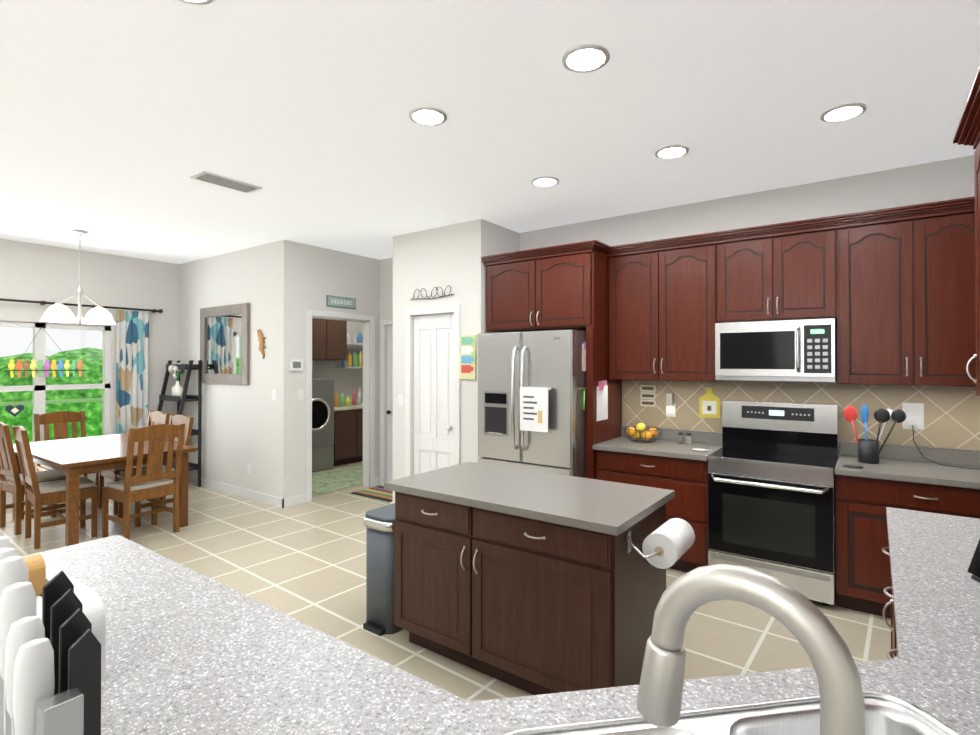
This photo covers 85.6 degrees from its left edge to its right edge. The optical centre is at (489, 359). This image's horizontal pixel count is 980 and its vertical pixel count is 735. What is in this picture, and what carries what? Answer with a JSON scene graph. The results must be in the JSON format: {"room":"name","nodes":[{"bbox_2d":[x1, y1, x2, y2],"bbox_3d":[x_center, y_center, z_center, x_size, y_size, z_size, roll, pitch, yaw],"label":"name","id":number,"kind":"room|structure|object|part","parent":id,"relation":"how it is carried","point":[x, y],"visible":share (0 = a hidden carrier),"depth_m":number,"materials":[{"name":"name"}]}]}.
{"room":"kitchen","nodes":[
{"label":"kitchen","id":0,"kind":"room"},
{"bbox_2d":[0,238,179,497],"bbox_3d":[-6.333,0.142,4.501,0.120,2.945,6.900,0,0,36],"label":"wall","id":1,"kind":"structure","parent":0,"point":[37,272],"depth_m":6.57,"materials":[{"name":"white paint"}]},
{"bbox_2d":[0,321,110,443],"bbox_3d":[-5.151,0.335,6.063,0.160,1.520,1.440,0,0,36],"label":"window","id":2,"kind":"structure","parent":1,"relation":"in","point":[39,387],"depth_m":6.15,"materials":[{"name":"white"}]},
{"bbox_2d":[5,404,23,416],"bbox_3d":[-5.252,0.479,5.852,0.009,0.310,0.160,0,0,36],"label":"suncatcher","id":3,"kind":"object","parent":2,"relation":"hanging from","point":[15,411],"visible":1,"depth_m":5.85,"materials":[{"name":"blue"}]},
{"bbox_2d":[4,327,86,377],"bbox_3d":[-5.086,-0.085,6.087,0.022,0.581,0.750,0,0,36],"label":"suncatcher","id":4,"kind":"object","parent":2,"relation":"hanging from","point":[18,366],"visible":1,"depth_m":6.06},
{"bbox_2d":[6,483,105,503],"bbox_3d":[-6.278,1.564,4.451,0.015,0.100,6.900,0,0,36],"label":"baseboard","id":5,"kind":"structure","parent":1,"relation":"attached to","point":[8,500],"depth_m":5.82,"materials":[{"name":"white wood"}]},
{"bbox_2d":[0,298,162,312],"bbox_3d":[-5.073,-0.645,6.031,0.128,0.056,2.447,0,0,36],"label":"curtain rod","id":6,"kind":"object","parent":1,"relation":"attached to","point":[83,305],"visible":1,"depth_m":6.28,"materials":[{"name":"brown metal"}]},
{"bbox_2d":[116,310,148,433],"bbox_3d":[-4.563,0.485,6.760,0.044,2.210,0.367,0,0,36],"label":"curtain","id":7,"kind":"object","parent":6,"relation":"hanging from","point":[132,369],"visible":0.65,"depth_m":6.76,"materials":[{"name":"multicoloured fabric"}]},
{"bbox_2d":[179,241,277,496],"bbox_3d":[-3.340,0.157,6.638,2.460,2.945,0.167,0,0,36],"label":"wall","id":8,"kind":"structure","parent":0,"point":[238,428],"depth_m":6.36,"materials":[{"name":"white paint"}]},
{"bbox_2d":[200,303,249,384],"bbox_3d":[-3.289,-0.182,6.533,1.130,0.960,0.035,0,0,36],"label":"framed mirror","id":9,"kind":"object","parent":8,"relation":"attached to","point":[225,344],"visible":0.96,"depth_m":6.49,"materials":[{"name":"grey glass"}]},
{"bbox_2d":[188,474,284,507],"bbox_3d":[-3.251,1.578,6.508,2.445,0.100,0.015,0,0,36],"label":"baseboard","id":10,"kind":"structure","parent":8,"relation":"attached to","point":[262,497],"depth_m":6.29,"materials":[{"name":"white wood"}]},
{"bbox_2d":[248,463,251,473],"bbox_3d":[-2.814,1.276,6.196,0.075,0.115,0.010,0,0,36],"label":"switch plate","id":11,"kind":"object","parent":8,"relation":"attached to","point":[249,465],"depth_m":6.19,"materials":[{"name":"white plastic"}]},
{"bbox_3d":[-2.610,-0.175,6.048,0.154,0.344,0.064,0,0,36],"label":"hanging gecko wall art","id":12,"kind":"part","parent":8,"relation":"part of"},
{"bbox_2d":[272,390,276,399],"bbox_3d":[-2.409,0.394,5.909,0.075,0.115,0.010,0,0,36],"label":"switch plate","id":13,"kind":"object","parent":8,"relation":"attached to","point":[274,392],"depth_m":5.90,"materials":[{"name":"white plastic"}]},
{"bbox_2d":[277,240,379,497],"bbox_3d":[-1.906,0.155,6.419,0.120,2.945,1.400,0,0,36],"label":"wall","id":14,"kind":"structure","parent":0,"point":[294,283],"depth_m":6.00,"materials":[{"name":"white paint"}]},
{"bbox_2d":[289,359,302,370],"bbox_3d":[-2.170,0.059,5.932,0.023,0.130,0.160,0,0,36],"label":"thermostat","id":15,"kind":"object","parent":14,"relation":"attached to","point":[295,364],"depth_m":5.92,"materials":[{"name":"white plastic"}]},
{"bbox_2d":[297,389,303,399],"bbox_3d":[-2.140,0.395,5.982,0.010,0.115,0.075,0,0,36],"label":"switch plate","id":16,"kind":"object","parent":14,"relation":"attached to","point":[300,392],"depth_m":5.98,"materials":[{"name":"white plastic"}]},
{"bbox_2d":[306,309,374,501],"bbox_3d":[-1.845,0.528,6.483,0.141,2.200,1.020,0,0,36],"label":"door frame","id":17,"kind":"structure","parent":14,"relation":"attached to","point":[368,402],"depth_m":6.80,"materials":[{"name":"white wood"}]},
{"bbox_2d":[326,295,355,308],"bbox_3d":[-1.806,-0.697,6.445,0.016,0.130,0.430,0,0,36],"label":"sign","id":18,"kind":"object","parent":14,"relation":"attached to","point":[340,302],"visible":1,"depth_m":6.43,"materials":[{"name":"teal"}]},
{"bbox_2d":[312,321,362,403],"bbox_3d":[-2.907,0.170,8.514,0.100,2.945,3.380,0,0,36],"label":"wall","id":19,"kind":"structure","parent":0,"point":[347,381],"depth_m":9.05,"materials":[{"name":"white paint"}]},
{"bbox_2d":[312,318,346,359],"bbox_3d":[-2.802,-0.400,8.195,0.350,0.820,1.180,0,0,36],"label":"laundry upper cabinets","id":20,"kind":"object","parent":19,"relation":"attached to","point":[329,339],"visible":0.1,"depth_m":8.29,"materials":[{"name":"brown wood"}]},
{"bbox_2d":[334,332,362,406],"bbox_3d":[-2.175,0.112,8.980,0.440,1.272,1.667,0,0,36],"label":"bottles","id":21,"kind":"object","parent":19,"relation":"attached to","point":[354,360],"visible":0.27,"depth_m":8.82,"materials":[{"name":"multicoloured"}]},
{"bbox_2d":[385,325,387,481],"bbox_3d":[-1.420,0.592,7.002,0.220,2.080,0.120,0,0,36],"label":"wall","id":22,"kind":"structure","parent":0,"point":[386,403],"depth_m":6.90,"materials":[{"name":"white paint"}]},
{"bbox_2d":[380,258,392,319],"bbox_3d":[-1.023,-0.883,6.725,1.200,0.865,0.120,0,0,36],"label":"wall","id":23,"kind":"structure","parent":0,"point":[386,288],"depth_m":6.88,"materials":[{"name":"white paint"}]},
{"bbox_2d":[380,319,392,484],"bbox_3d":[-1.044,0.554,6.670,0.920,2.150,0.107,0,0,36],"label":"door","id":24,"kind":"structure","parent":23,"relation":"attached to","point":[389,323],"depth_m":6.88,"materials":[{"name":"white wood"}]},
{"bbox_2d":[393,235,400,501],"bbox_3d":[-0.142,0.158,6.808,0.120,2.945,2.900,0,0,36],"label":"wall","id":25,"kind":"structure","parent":0,"point":[396,354],"depth_m":5.63,"materials":[{"name":"white paint"}]},
{"bbox_2d":[401,221,470,477],"bbox_3d":[-0.528,0.148,5.372,0.940,2.945,0.120,0,0,36],"label":"wall","id":26,"kind":"structure","parent":0,"point":[432,258],"depth_m":5.30,"materials":[{"name":"white paint"}]},
{"bbox_2d":[398,394,403,404],"bbox_3d":[-0.939,0.422,5.586,0.075,0.115,0.010,0,0,36],"label":"switch plate","id":27,"kind":"object","parent":26,"relation":"attached to","point":[400,396],"depth_m":5.58,"materials":[{"name":"white plastic"}]},
{"bbox_2d":[405,305,459,476],"bbox_3d":[-0.573,0.545,5.341,0.730,2.150,0.107,0,0,36],"label":"pantry door","id":28,"kind":"structure","parent":26,"relation":"in","point":[436,400],"depth_m":5.36,"materials":[{"name":"white wood"}]},
{"bbox_2d":[413,285,453,298],"bbox_3d":[-0.590,-0.667,5.333,0.588,0.121,0.008,0,0,36],"label":"wall art","id":29,"kind":"object","parent":26,"relation":"attached to","point":[436,293],"visible":1,"depth_m":5.29,"materials":[{"name":"grey metal"}]},
{"bbox_2d":[459,335,476,378],"bbox_3d":[-0.223,-0.022,5.062,0.220,0.420,0.022,0,0,36],"label":"framed picture","id":30,"kind":"object","parent":26,"relation":"attached to","point":[467,356],"visible":1,"depth_m":5.04,"materials":[{"name":"paper"}]},
{"bbox_2d":[0,461,890,701],"bbox_3d":[-1.603,1.666,3.349,11.400,0.120,10.800,0,0,36],"label":"floor","id":31,"kind":"structure","parent":0,"point":[305,563],"depth_m":3.86,"materials":[{"name":"tile"}]},
{"bbox_2d":[0,422,65,534],"bbox_3d":[-4.453,1.101,5.142,0.460,1.035,0.544,0,0,33],"label":"chair","id":32,"kind":"object","parent":31,"relation":"on","point":[12,482],"visible":0.73,"depth_m":4.96,"materials":[{"name":"brown wood"}]},
{"bbox_2d":[12,426,98,548],"bbox_3d":[-3.928,1.099,4.787,0.460,1.035,0.544,0,-1,41],"label":"chair","id":33,"kind":"object","parent":31,"relation":"on","point":[38,495],"visible":0.96,"depth_m":4.69,"materials":[{"name":"brown wood"}]},
{"bbox_2d":[34,411,98,510],"bbox_3d":[-4.712,1.107,5.901,0.544,1.035,0.460,0,0,36],"label":"chair","id":34,"kind":"object","parent":31,"relation":"on","point":[59,420],"visible":0.44,"depth_m":6.00,"materials":[{"name":"brown wood"}]},
{"bbox_2d":[12,433,197,546],"bbox_3d":[-3.884,1.239,5.257,1.770,0.760,1.070,0,0,36],"label":"dining table","id":35,"kind":"object","parent":31,"relation":"on","point":[72,458],"visible":0.56,"depth_m":4.88,"materials":[{"name":"brown wood"}]},
{"bbox_2d":[98,411,169,514],"bbox_3d":[-3.936,1.106,5.860,0.460,1.035,0.544,0,0,36],"label":"chair","id":36,"kind":"object","parent":31,"relation":"on","point":[157,417],"visible":0.27,"depth_m":5.77,"materials":[{"name":"brown wood"}]},
{"bbox_2d":[101,424,184,539],"bbox_3d":[-3.189,1.099,4.876,0.544,1.035,0.460,0,0,32],"label":"chair","id":37,"kind":"object","parent":31,"relation":"on","point":[154,483],"visible":0.98,"depth_m":4.77,"materials":[{"name":"brown wood"}]},
{"bbox_2d":[117,414,193,526],"bbox_3d":[-3.441,1.103,5.452,0.460,1.035,0.544,0,0,36],"label":"chair","id":38,"kind":"object","parent":31,"relation":"on","point":[178,420],"visible":0.27,"depth_m":5.45,"materials":[{"name":"brown wood"}]},
{"bbox_2d":[157,360,201,486],"bbox_3d":[-4.090,0.820,6.792,0.620,1.620,0.460,0,0,36],"label":"ladder shelf","id":39,"kind":"object","parent":31,"relation":"on","point":[179,396],"visible":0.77,"depth_m":6.79,"materials":[{"name":"black wood"}]},
{"bbox_2d":[312,378,333,471],"bbox_3d":[-2.793,0.963,7.870,0.735,1.350,0.680,0,0,36],"label":"washer","id":40,"kind":"object","parent":31,"relation":"on","point":[322,446],"depth_m":7.79,"materials":[{"name":"metal"}]},
{"bbox_3d":[-2.516,0.796,7.671,0.052,0.490,0.490,0,0,36],"label":"washer door","id":41,"kind":"part","parent":40,"relation":"part of","materials":[{"name":"black glass"}]},
{"bbox_2d":[312,464,362,493],"bbox_3d":[-1.995,1.628,7.368,1.050,0.011,1.650,0,0,36],"label":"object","id":42,"kind":"object","parent":31,"relation":"on","point":[335,479],"visible":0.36,"depth_m":7.15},
{"bbox_2d":[334,407,361,465],"bbox_3d":[-2.469,1.212,8.396,0.640,0.860,0.495,0,0,36],"label":"base cabinet","id":43,"kind":"object","parent":31,"relation":"on","point":[348,434],"depth_m":8.23,"materials":[{"name":"brown wood"}]},
{"bbox_2d":[334,403,362,410],"bbox_3d":[-2.103,0.768,8.897,0.650,0.036,1.750,0,0,36],"label":"countertop","id":44,"kind":"structure","parent":43,"relation":"on","point":[341,408],"depth_m":8.42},
{"bbox_2d":[362,407,362,460],"bbox_3d":[-2.236,1.214,8.718,0.640,0.860,0.560,0,0,36],"label":"base cabinet","id":45,"kind":"object","parent":31,"relation":"on","point":[362,407],"depth_m":8.45,"materials":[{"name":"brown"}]},
{"bbox_2d":[351,486,392,501],"bbox_3d":[-1.261,1.621,6.395,0.720,0.011,0.455,0,0,36],"label":"rug","id":46,"kind":"object","parent":31,"relation":"on","point":[380,493],"visible":0.6,"depth_m":6.38,"materials":[{"name":"multicoloured fabric"}]},
{"bbox_2d":[363,503,402,635],"bbox_3d":[-0.542,1.268,3.324,0.270,0.675,0.520,0,0,36],"label":"trash can","id":47,"kind":"object","parent":31,"relation":"on","point":[379,524],"visible":0.42,"depth_m":3.12,"materials":[{"name":"grey metal"}]},
{"bbox_2d":[22,507,979,734],"bbox_3d":[0.227,1.137,1.731,3.046,0.914,3.020,0,0,36],"label":"countertop","id":48,"kind":"structure","parent":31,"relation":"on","point":[189,651],"depth_m":1.12,"materials":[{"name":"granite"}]},
{"bbox_2d":[0,536,100,734],"bbox_3d":[-0.694,0.482,0.820,0.290,0.380,0.103,0,0,36],"label":"knife block","id":49,"kind":"object","parent":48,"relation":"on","point":[50,673],"visible":1,"depth_m":0.78,"materials":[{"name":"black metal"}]},
{"bbox_2d":[23,553,105,679],"bbox_3d":[-0.992,0.548,1.123,0.400,0.252,0.190,0,0,36],"label":"toaster","id":50,"kind":"object","parent":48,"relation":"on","point":[40,575],"visible":0.02,"depth_m":1.11,"materials":[{"name":"white plastic"}]},
{"bbox_2d":[636,564,864,734],"bbox_3d":[0.258,0.433,0.492,0.247,0.477,0.096,0,0,36],"label":"faucet","id":51,"kind":"object","parent":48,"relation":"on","point":[659,698],"depth_m":0.49,"materials":[{"name":"silver metal"}]},
{"bbox_2d":[967,539,979,582],"bbox_3d":[1.522,0.580,1.534,0.089,0.193,0.264,0,0,6],"label":"tablet stand","id":52,"kind":"object","parent":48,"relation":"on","point":[974,568],"visible":0.94,"depth_m":1.64,"materials":[{"name":"black plastic"}]},
{"bbox_2d":[478,330,585,477],"bbox_3d":[0.496,0.681,4.770,0.972,1.830,0.926,0,0,36],"label":"refrigerator","id":53,"kind":"object","parent":31,"relation":"on","point":[532,400],"visible":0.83,"depth_m":4.38,"materials":[{"name":"silver metal"}]},
{"bbox_2d":[520,387,550,431],"bbox_3d":[0.370,0.405,4.326,0.265,0.355,0.056,0,0,36],"label":"paper","id":54,"kind":"object","parent":53,"relation":"hanging from","point":[533,400],"depth_m":4.30,"materials":[{"name":"white paper"}]},
{"bbox_2d":[384,486,694,694],"bbox_3d":[0.263,1.165,2.800,1.521,0.875,0.735,0,0,36],"label":"kitchen island","id":55,"kind":"object","parent":31,"relation":"on","point":[534,582],"depth_m":2.49,"materials":[{"name":"brown wood"}]},
{"bbox_2d":[384,462,674,533],"bbox_3d":[0.188,0.708,2.879,1.379,0.038,0.770,0,0,36],"label":"island countertop","id":56,"kind":"structure","parent":55,"relation":"on","point":[598,504],"depth_m":2.74,"materials":[{"name":"grey stone"}]},
{"bbox_2d":[596,450,708,572],"bbox_3d":[1.399,1.175,4.348,0.891,0.876,0.595,0,0,36],"label":"base cabinet","id":57,"kind":"object","parent":31,"relation":"on","point":[688,478],"depth_m":3.99,"materials":[{"name":"brown wood"}]},
{"bbox_2d":[707,400,838,605],"bbox_3d":[2.034,0.967,3.807,0.764,1.285,0.679,0,0,36],"label":"range","id":58,"kind":"object","parent":31,"relation":"on","point":[771,490],"visible":0.92,"depth_m":3.65,"materials":[{"name":"silver metal"}]},
{"bbox_2d":[835,474,979,617],"bbox_3d":[2.781,1.168,3.348,0.972,0.876,0.595,0,0,36],"label":"base cabinet","id":59,"kind":"object","parent":31,"relation":"on","point":[863,573],"depth_m":3.29,"materials":[{"name":"brown wood"}]},
{"bbox_2d":[592,426,979,488],"bbox_3d":[2.715,0.662,3.366,4.178,0.135,0.633,0,0,36],"label":"countertop","id":60,"kind":"structure","parent":59,"relation":"on","point":[904,463],"depth_m":3.58,"materials":[{"name":"grey stone"}]},
{"bbox_2d":[624,423,660,442],"bbox_3d":[1.294,0.618,4.493,0.306,0.160,0.306,0,0,36],"label":"fruit bowl","id":61,"kind":"object","parent":60,"relation":"on","point":[644,434],"visible":1,"depth_m":4.46,"materials":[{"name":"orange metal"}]},
{"bbox_2d":[678,432,683,443],"bbox_3d":[1.582,0.651,4.395,0.046,0.092,0.046,0,0,21],"label":"salt","id":62,"kind":"object","parent":60,"relation":"on","point":[681,438],"depth_m":4.38,"materials":[{"name":"brown"}]},
{"bbox_2d":[686,433,691,444],"bbox_3d":[1.635,0.651,4.357,0.046,0.092,0.046,0,0,21],"label":"salt","id":63,"kind":"object","parent":60,"relation":"on","point":[688,435],"depth_m":4.34,"materials":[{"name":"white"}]},
{"bbox_2d":[692,448,711,451],"bbox_3d":[1.607,0.688,4.025,0.145,0.012,0.091,0,0,36],"label":"spoon rest","id":64,"kind":"object","parent":60,"relation":"on","point":[701,449],"visible":0.98,"depth_m":4.02,"materials":[{"name":"white ceramic"}]},
{"bbox_2d":[843,464,862,467],"bbox_3d":[2.332,0.684,3.401,0.117,0.012,0.070,0,0,36],"label":"trivet","id":65,"kind":"object","parent":60,"relation":"on","point":[851,465],"visible":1,"depth_m":3.39,"materials":[{"name":"grey metal"}]},
{"bbox_2d":[843,404,905,463],"bbox_3d":[2.571,0.496,3.544,0.341,0.390,0.116,0,0,36],"label":"utensil crock","id":66,"kind":"object","parent":60,"relation":"on","point":[869,451],"visible":1,"depth_m":3.52,"materials":[{"name":"black ceramic"}]},
{"bbox_2d":[0,0,979,263],"bbox_3d":[-1.603,-1.399,3.370,11.400,0.120,10.800,0,0,36],"label":"ceiling","id":67,"kind":"structure","parent":0,"point":[122,122],"depth_m":2.84,"materials":[{"name":"white paint"}]},
{"bbox_2d":[40,229,115,325],"bbox_3d":[-4.220,-0.837,5.447,0.300,0.975,0.640,0,0,36],"label":"pendant chandelier","id":68,"kind":"object","parent":67,"relation":"hanging from","point":[59,312],"visible":1,"depth_m":5.43,"materials":[{"name":"white glass"}]},
{"bbox_2d":[178,0,213,4],"bbox_3d":[-1.095,-1.342,1.894,0.209,0.013,0.209,0,0,30],"label":"recessed light","id":69,"kind":"object","parent":67,"relation":"in","point":[195,2],"depth_m":1.98,"materials":[{"name":"white plastic"}]},
{"bbox_2d":[190,171,261,193],"bbox_3d":[-1.975,-1.326,3.978,0.200,0.016,0.440,0,0,36],"label":"ceiling vent","id":70,"kind":"object","parent":67,"relation":"in","point":[222,181],"visible":1,"depth_m":3.94,"materials":[{"name":"white metal"}]},
{"bbox_2d":[409,106,446,125],"bbox_3d":[-0.341,-1.335,2.910,0.209,0.013,0.209,0,0,-3],"label":"recessed light","id":71,"kind":"object","parent":67,"relation":"in","point":[425,115],"depth_m":2.89,"materials":[{"name":"white plastic"}]},
{"bbox_2d":[531,176,558,186],"bbox_3d":[0.412,-1.327,3.956,0.209,0.013,0.209,0,0,30],"label":"recessed light","id":72,"kind":"object","parent":67,"relation":"in","point":[543,181],"depth_m":3.93,"materials":[{"name":"white"}]},
{"bbox_2d":[562,44,609,72],"bbox_3d":[0.427,-1.339,2.360,0.209,0.013,0.209,0,0,30],"label":"recessed light","id":73,"kind":"object","parent":67,"relation":"in","point":[583,58],"depth_m":2.34,"materials":[{"name":"white"}]},
{"bbox_2d":[655,145,688,158],"bbox_3d":[1.167,-1.331,3.399,0.209,0.013,0.209,0,0,30],"label":"recessed light","id":74,"kind":"object","parent":67,"relation":"in","point":[670,151],"depth_m":3.38,"materials":[{"name":"white"}]},
{"bbox_2d":[820,102,866,121],"bbox_3d":[1.914,-1.335,2.869,0.209,0.013,0.209,0,0,-3],"label":"recessed light","id":75,"kind":"object","parent":67,"relation":"in","point":[847,111],"depth_m":2.85,"materials":[{"name":"white plastic"}]},
{"bbox_2d":[471,219,518,462],"bbox_3d":[0.062,0.147,5.284,0.120,2.945,0.670,0,0,36],"label":"wall","id":76,"kind":"structure","parent":0,"point":[488,238],"depth_m":5.03,"materials":[{"name":"white paint"}]},
{"bbox_2d":[519,155,975,450],"bbox_3d":[2.489,0.138,4.014,5.540,2.945,0.120,0,0,36],"label":"wall","id":77,"kind":"structure","parent":0,"point":[943,180],"depth_m":4.10,"materials":[{"name":"white paint"}]},
{"bbox_2d":[481,197,975,478],"bbox_3d":[1.819,0.321,3.992,4.200,2.580,0.689,0,0,36],"label":"upper cabinet","id":78,"kind":"object","parent":77,"relation":"attached to","point":[891,291],"depth_m":3.91,"materials":[{"name":"brown wood"}]},
{"bbox_3d":[0.960,0.346,4.490,0.020,0.335,0.220,0,0,36],"label":"hanging paper panel","id":79,"kind":"part","parent":78,"relation":"part of","materials":[{"name":"white paper"}]},
{"bbox_2d":[715,318,836,381],"bbox_3d":[2.112,-0.060,3.922,0.760,0.430,0.448,0,0,36],"label":"microwave","id":80,"kind":"object","parent":77,"relation":"attached to","point":[796,350],"visible":1,"depth_m":3.76,"materials":[{"name":"silver metal"}]},
{"bbox_2d":[622,380,979,450],"bbox_3d":[2.904,0.382,3.628,4.176,0.420,0.006,0,0,36],"label":"tile backsplash","id":81,"kind":"structure","parent":77,"relation":"attached to","point":[951,417],"depth_m":3.85,"materials":[{"name":"beige tile"}]},
{"bbox_2d":[640,385,655,406],"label":"sign","id":82,"kind":"object","parent":81,"relation":"on","point":[645,390],"depth_m":4.70,"materials":[{"name":"beige"}]},
{"bbox_2d":[666,394,675,416],"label":"air freshener","id":83,"kind":"object","parent":81,"relation":"on","point":[670,405],"depth_m":4.57,"materials":[{"name":"white plastic"}]},
{"bbox_2d":[699,388,719,417],"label":"sign","id":84,"kind":"object","parent":81,"relation":"on","point":[709,403],"depth_m":4.39,"materials":[{"name":"yellow"}]},
{"bbox_2d":[902,403,979,469],"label":"power outlet","id":85,"kind":"object","parent":81,"relation":"on","point":[914,412],"depth_m":3.61,"materials":[{"name":"white plastic"}]},
{"bbox_3d":[0.494,0.106,-0.598,0.120,2.945,6.650,0,0,36],"label":"wall","id":86,"kind":"structure","parent":0,"visible":0},
{"bbox_2d":[969,118,979,395],"bbox_3d":[2.088,-0.387,1.998,0.330,1.086,0.461,0,0,36],"label":"upper cabinet","id":87,"kind":"object","parent":86,"relation":"attached to","point":[975,141],"depth_m":2.23,"materials":[{"name":"brown wood"}]},
{"label":"outside","id":88,"kind":"structure","parent":0,"visible":0},
{"bbox_3d":[-18.022,1.879,15.856,32.130,0.130,55.000,0,0,36],"label":"lawn","id":89,"kind":"structure","parent":88,"visible":0},
{"bbox_2d":[0,398,101,405],"bbox_3d":[-6.976,0.372,6.015,2.660,2.735,10.000,0,0,36],"label":"fence","id":90,"kind":"object","parent":89,"relation":"on","point":[55,401],"depth_m":8.34,"materials":[{"name":"white"}]},
{"bbox_2d":[0,347,102,442],"bbox_3d":[-9.980,1.051,7.508,2.975,2.624,27.080,0,0,36],"label":"hedge","id":91,"kind":"object","parent":89,"relation":"on","point":[60,395],"depth_m":9.40,"materials":[{"name":"green plant"}]}
]}

